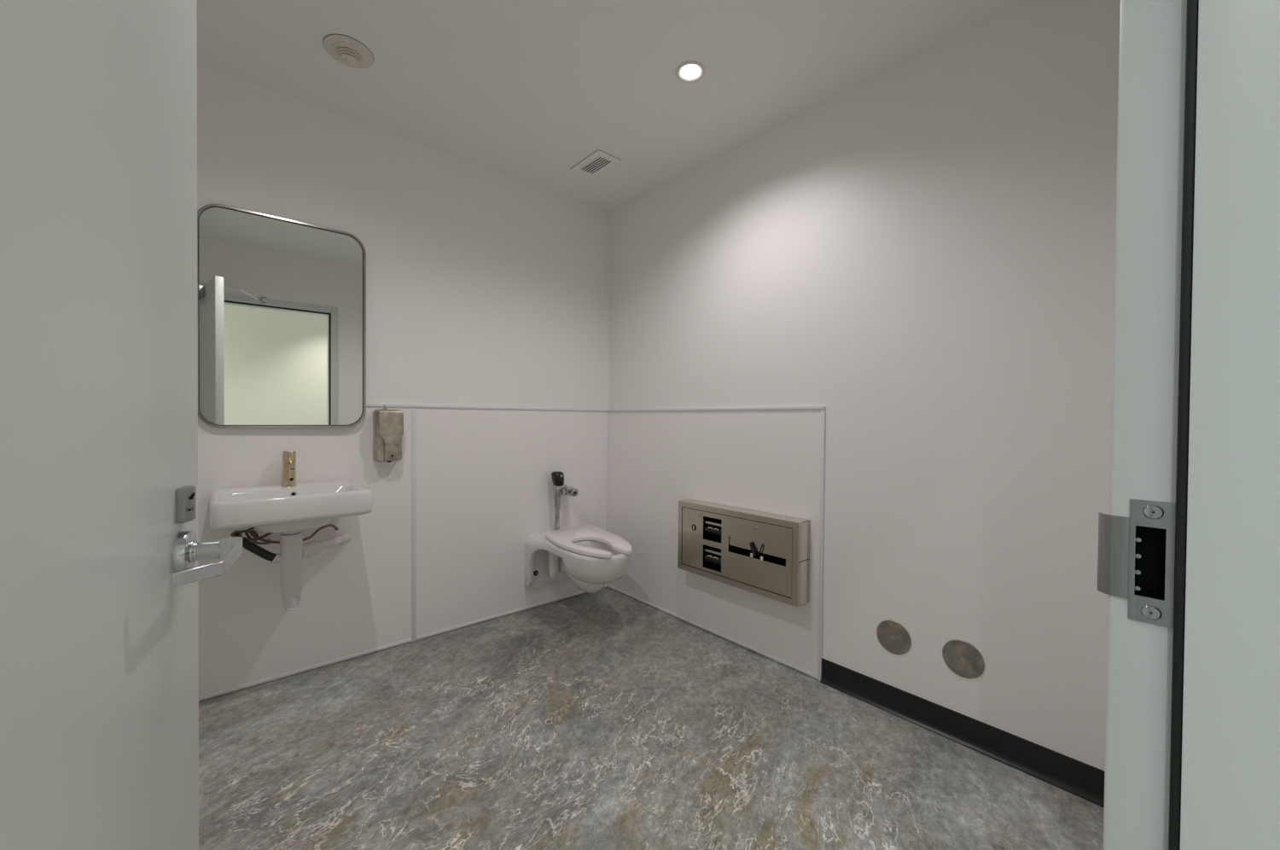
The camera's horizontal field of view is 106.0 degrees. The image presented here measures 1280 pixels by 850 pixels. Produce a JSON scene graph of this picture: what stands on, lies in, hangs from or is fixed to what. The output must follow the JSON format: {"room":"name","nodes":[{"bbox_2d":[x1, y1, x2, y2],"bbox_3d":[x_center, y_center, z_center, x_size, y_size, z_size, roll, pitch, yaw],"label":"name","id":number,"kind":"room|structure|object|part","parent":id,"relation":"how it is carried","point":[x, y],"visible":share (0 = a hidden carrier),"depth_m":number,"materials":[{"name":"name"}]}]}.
{"room":"public restroom","nodes":[
{"label":"public restroom","id":0,"kind":"room"},
{"bbox_2d":[197,63,610,701],"bbox_3d":[-1.361,-0.166,2.423,3.150,2.600,0.100,0,1,-41],"label":"wall","id":1,"kind":"structure","parent":0,"point":[485,287],"depth_m":2.57,"materials":[{"name":"white paint"}]},
{"bbox_2d":[197,203,366,428],"bbox_3d":[-1.562,-0.448,2.141,0.606,0.920,0.030,0,1,-40],"label":"wall mirror","id":2,"kind":"object","parent":1,"relation":"attached to","point":[282,301],"visible":0.95,"depth_m":2.11,"materials":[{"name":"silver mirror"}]},
{"bbox_2d":[230,523,351,610],"bbox_3d":[-1.478,0.591,2.084,0.445,0.337,0.268,0,1,-41],"label":"pipes","id":3,"kind":"object","parent":1,"relation":"attached to","point":[293,550],"visible":0.83,"depth_m":1.97,"materials":[{"name":"white plastic"},{"name":"black rubber"}]},
{"bbox_3d":[-1.405,0.530,2.165,0.072,0.063,0.314,1,1,6],"label":"waste arm","id":4,"kind":"part","parent":3,"relation":"part of","materials":[{"name":"white plastic"}]},
{"bbox_2d":[197,406,412,697],"bbox_3d":[-1.813,0.514,1.968,1.667,1.220,0.006,0,1,-41],"label":"wall panel","id":5,"kind":"object","parent":1,"relation":"attached to","point":[356,596],"visible":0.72,"depth_m":2.22,"materials":[{"name":"white plastic"}]},
{"bbox_2d":[209,479,372,532],"bbox_3d":[-1.439,0.345,2.001,0.513,0.156,0.426,0,1,-41],"label":"basin","id":6,"kind":"object","parent":5,"relation":"attached to","point":[270,508],"visible":1,"depth_m":1.89,"materials":[{"name":"white ceramic"}]},
{"bbox_2d":[281,450,296,487],"bbox_3d":[-1.530,0.192,2.106,0.055,0.154,0.084,0,1,-41],"label":"faucet","id":7,"kind":"object","parent":6,"relation":"on","point":[288,456],"visible":1,"depth_m":2.10,"materials":[{"name":"gold metal"}]},
{"bbox_3d":[-1.514,0.171,2.096,0.023,0.034,0.047,0,1,-44],"label":"spout","id":8,"kind":"part","parent":7,"relation":"part of","materials":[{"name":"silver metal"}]},
{"bbox_2d":[372,404,403,462],"bbox_3d":[-1.247,0.042,2.393,0.119,0.283,0.090,0,1,-41],"label":"soap dispenser","id":9,"kind":"object","parent":5,"relation":"attached to","point":[387,424],"visible":1,"depth_m":2.36,"materials":[{"name":"silver metal"}]},
{"bbox_2d":[198,584,606,700],"bbox_3d":[-1.339,1.122,2.395,2.940,0.015,0.009,0,1,-41],"label":"trim","id":10,"kind":"structure","parent":1,"relation":"attached to","point":[301,670],"depth_m":2.38,"materials":[{"name":"white plastic"}]},
{"bbox_2d":[411,407,416,641],"bbox_3d":[-1.182,0.522,2.521,0.022,1.226,0.009,0,1,-41],"label":"trim","id":11,"kind":"structure","parent":1,"relation":"attached to","point":[414,409],"depth_m":2.52,"materials":[{"name":"white plastic"}]},
{"bbox_2d":[366,403,608,411],"bbox_3d":[-1.324,-0.098,2.381,2.950,0.014,0.013,0,1,-41],"label":"trim","id":12,"kind":"structure","parent":1,"relation":"attached to","point":[367,404],"depth_m":2.73,"materials":[{"name":"white plastic"}]},
{"bbox_2d":[415,407,607,636],"bbox_3d":[-0.704,0.511,2.943,1.263,1.220,0.006,0,1,-41],"label":"wall panel","id":13,"kind":"object","parent":1,"relation":"attached to","point":[485,484],"visible":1,"depth_m":2.81,"materials":[{"name":"white plastic"}]},
{"bbox_2d":[524,524,632,593],"bbox_3d":[-0.306,0.830,2.808,0.418,0.357,0.732,0,1,-41],"label":"toilet","id":14,"kind":"object","parent":13,"relation":"attached to","point":[592,556],"visible":1,"depth_m":2.76,"materials":[{"name":"white ceramic"}]},
{"bbox_3d":[-0.439,0.842,2.959,0.418,0.327,0.329,0,1,-41],"label":"wall plate","id":15,"kind":"part","parent":14,"relation":"part of","materials":[{"name":"white ceramic"}]},
{"bbox_3d":[-0.521,0.831,2.926,0.065,0.225,0.088,0,1,-1],"label":"siphon leg","id":16,"kind":"part","parent":14,"relation":"part of","materials":[{"name":"white ceramic"}]},
{"bbox_2d":[551,471,578,529],"bbox_3d":[-0.481,0.484,3.040,0.156,0.384,0.134,0,1,-41],"label":"valve","id":17,"kind":"object","parent":14,"relation":"attached to","point":[559,488],"visible":0.94,"depth_m":3.00,"materials":[{"name":"silver metal"}]},
{"bbox_3d":[-0.274,0.663,2.777,0.409,0.023,0.648,0,1,-41],"label":"toilet seat","id":18,"kind":"part","parent":14,"relation":"part of","materials":[{"name":"white plastic"}]},
{"bbox_3d":[-0.243,0.767,2.696,0.366,0.170,0.455,0,1,-41],"label":"bowl","id":19,"kind":"part","parent":14,"relation":"part of","materials":[{"name":"white ceramic"}]},
{"bbox_2d":[606,411,608,584],"bbox_3d":[-0.226,0.519,3.361,0.009,1.226,0.009,0,1,-41],"label":"trim","id":20,"kind":"structure","parent":1,"relation":"attached to","point":[608,411],"depth_m":3.35,"materials":[{"name":"white plastic"}]},
{"bbox_2d":[196,0,1023,213],"bbox_3d":[-0.438,-1.495,1.368,3.150,0.100,2.865,0,1,-41],"label":"ceiling","id":21,"kind":"structure","parent":0,"point":[524,90],"depth_m":1.94,"materials":[{"name":"white paint"}]},
{"bbox_2d":[322,34,373,68],"bbox_3d":[-1.135,-1.436,1.882,0.171,0.043,0.171,0,1,-41],"label":"fire alarm","id":22,"kind":"object","parent":21,"relation":"attached to","point":[347,50],"visible":1,"depth_m":1.86,"materials":[{"name":"beige plastic"}]},
{"bbox_2d":[570,149,621,179],"bbox_3d":[-0.250,-1.456,2.701,0.156,0.008,0.268,0,1,-41],"label":"ceiling vent","id":23,"kind":"object","parent":21,"relation":"in","point":[599,161],"visible":1,"depth_m":2.69,"materials":[{"name":"white metal"}]},
{"bbox_2d":[675,60,704,82],"bbox_3d":[0.207,-1.442,1.977,0.120,0.012,0.120,0,1,-41],"label":"recessed light","id":24,"kind":"object","parent":21,"relation":"in","point":[688,72],"visible":1,"depth_m":1.97,"materials":[{"name":"beige plastic"}]},
{"bbox_2d":[198,587,1104,849],"bbox_3d":[-0.505,1.203,1.452,3.150,0.100,2.729,0,1,-41],"label":"floor","id":25,"kind":"structure","parent":0,"point":[607,718],"depth_m":1.67,"materials":[{"name":"marbled sheet vinyl"}]},
{"bbox_2d":[608,0,1120,770],"bbox_3d":[0.730,-0.148,2.353,0.100,2.600,2.765,0,1,-41],"label":"wall","id":26,"kind":"structure","parent":0,"point":[922,255],"depth_m":1.82,"materials":[{"name":"white paint"}]},
{"bbox_2d":[606,584,817,678],"bbox_3d":[0.290,1.131,2.775,0.009,0.015,1.568,0,1,-41],"label":"trim","id":27,"kind":"structure","parent":26,"relation":"attached to","point":[794,666],"depth_m":2.59,"materials":[{"name":"white plastic"}]},
{"bbox_2d":[607,409,820,674],"bbox_3d":[0.297,0.522,2.767,0.006,1.220,1.575,0,1,-41],"label":"wall panel","id":28,"kind":"object","parent":26,"relation":"attached to","point":[768,461],"visible":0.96,"depth_m":2.62,"materials":[{"name":"white plastic"}]},
{"bbox_2d":[677,499,809,607],"bbox_3d":[0.492,0.620,2.458,0.110,0.378,0.746,0,1,-41],"label":"dispenser","id":29,"kind":"object","parent":28,"relation":"attached to","point":[767,555],"visible":1,"depth_m":2.36,"materials":[{"name":"silver metal"}]},
{"bbox_2d":[608,406,825,411],"bbox_3d":[0.305,-0.089,2.751,0.013,0.014,1.580,0,1,-41],"label":"trim","id":30,"kind":"structure","parent":26,"relation":"attached to","point":[786,407],"depth_m":2.55,"materials":[{"name":"white plastic"}]},
{"bbox_2d":[817,409,825,680],"bbox_3d":[0.818,0.542,2.172,0.009,1.226,0.016,0,1,-41],"label":"trim","id":31,"kind":"structure","parent":26,"relation":"attached to","point":[823,411],"depth_m":2.17,"materials":[{"name":"white plastic"}]},
{"bbox_2d":[876,619,911,654],"bbox_3d":[1.021,0.856,1.945,0.006,0.133,0.133,0,1,-41],"label":"cover","id":32,"kind":"object","parent":26,"relation":"attached to","point":[892,635],"visible":1,"depth_m":1.94,"materials":[{"name":"silver metal"}]},
{"bbox_2d":[820,657,1104,808],"bbox_3d":[1.157,1.111,1.782,0.018,0.104,1.035,0,1,-41],"label":"baseboard","id":33,"kind":"structure","parent":26,"relation":"attached to","point":[1085,781],"depth_m":1.73,"materials":[{"name":"black rubber"}]},
{"bbox_2d":[942,639,984,678],"bbox_3d":[1.180,0.855,1.764,0.006,0.134,0.134,0,1,-41],"label":"cover","id":34,"kind":"object","parent":26,"relation":"attached to","point":[962,658],"visible":1,"depth_m":1.76,"materials":[{"name":"silver metal"}]},
{"bbox_3d":[0.447,-0.125,0.364,2.950,2.601,0.124,0,1,-41],"label":"wall","id":35,"kind":"structure","parent":0,"visible":0},
{"bbox_2d":[0,0,242,849],"bbox_3d":[-0.351,0.082,0.359,0.458,2.149,0.890,0,1,-42],"label":"door","id":36,"kind":"structure","parent":35,"relation":"in","point":[101,550],"depth_m":0.43,"materials":[{"name":"white"}]},
{"bbox_3d":[-0.589,0.165,0.625,0.013,0.054,0.054,0,1,-29],"label":"handle","id":37,"kind":"part","parent":36,"relation":"part of","materials":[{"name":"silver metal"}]},
{"bbox_3d":[-0.530,0.166,0.588,0.056,0.029,0.152,0,1,-29],"label":"lever","id":38,"kind":"part","parent":36,"relation":"part of","materials":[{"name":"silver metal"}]},
{"bbox_2d":[1096,0,1279,849],"bbox_3d":[0.195,0.080,0.153,1.018,2.191,0.171,0,1,-41],"label":"door frame","id":39,"kind":"structure","parent":35,"relation":"attached to","point":[1189,547],"depth_m":0.45,"materials":[{"name":"white paint"}]},
{"bbox_3d":[0.506,0.137,0.494,0.011,0.123,0.060,0,1,-28],"label":"strike plate","id":40,"kind":"part","parent":39,"relation":"part of","materials":[{"name":"silver metal"}]}
]}

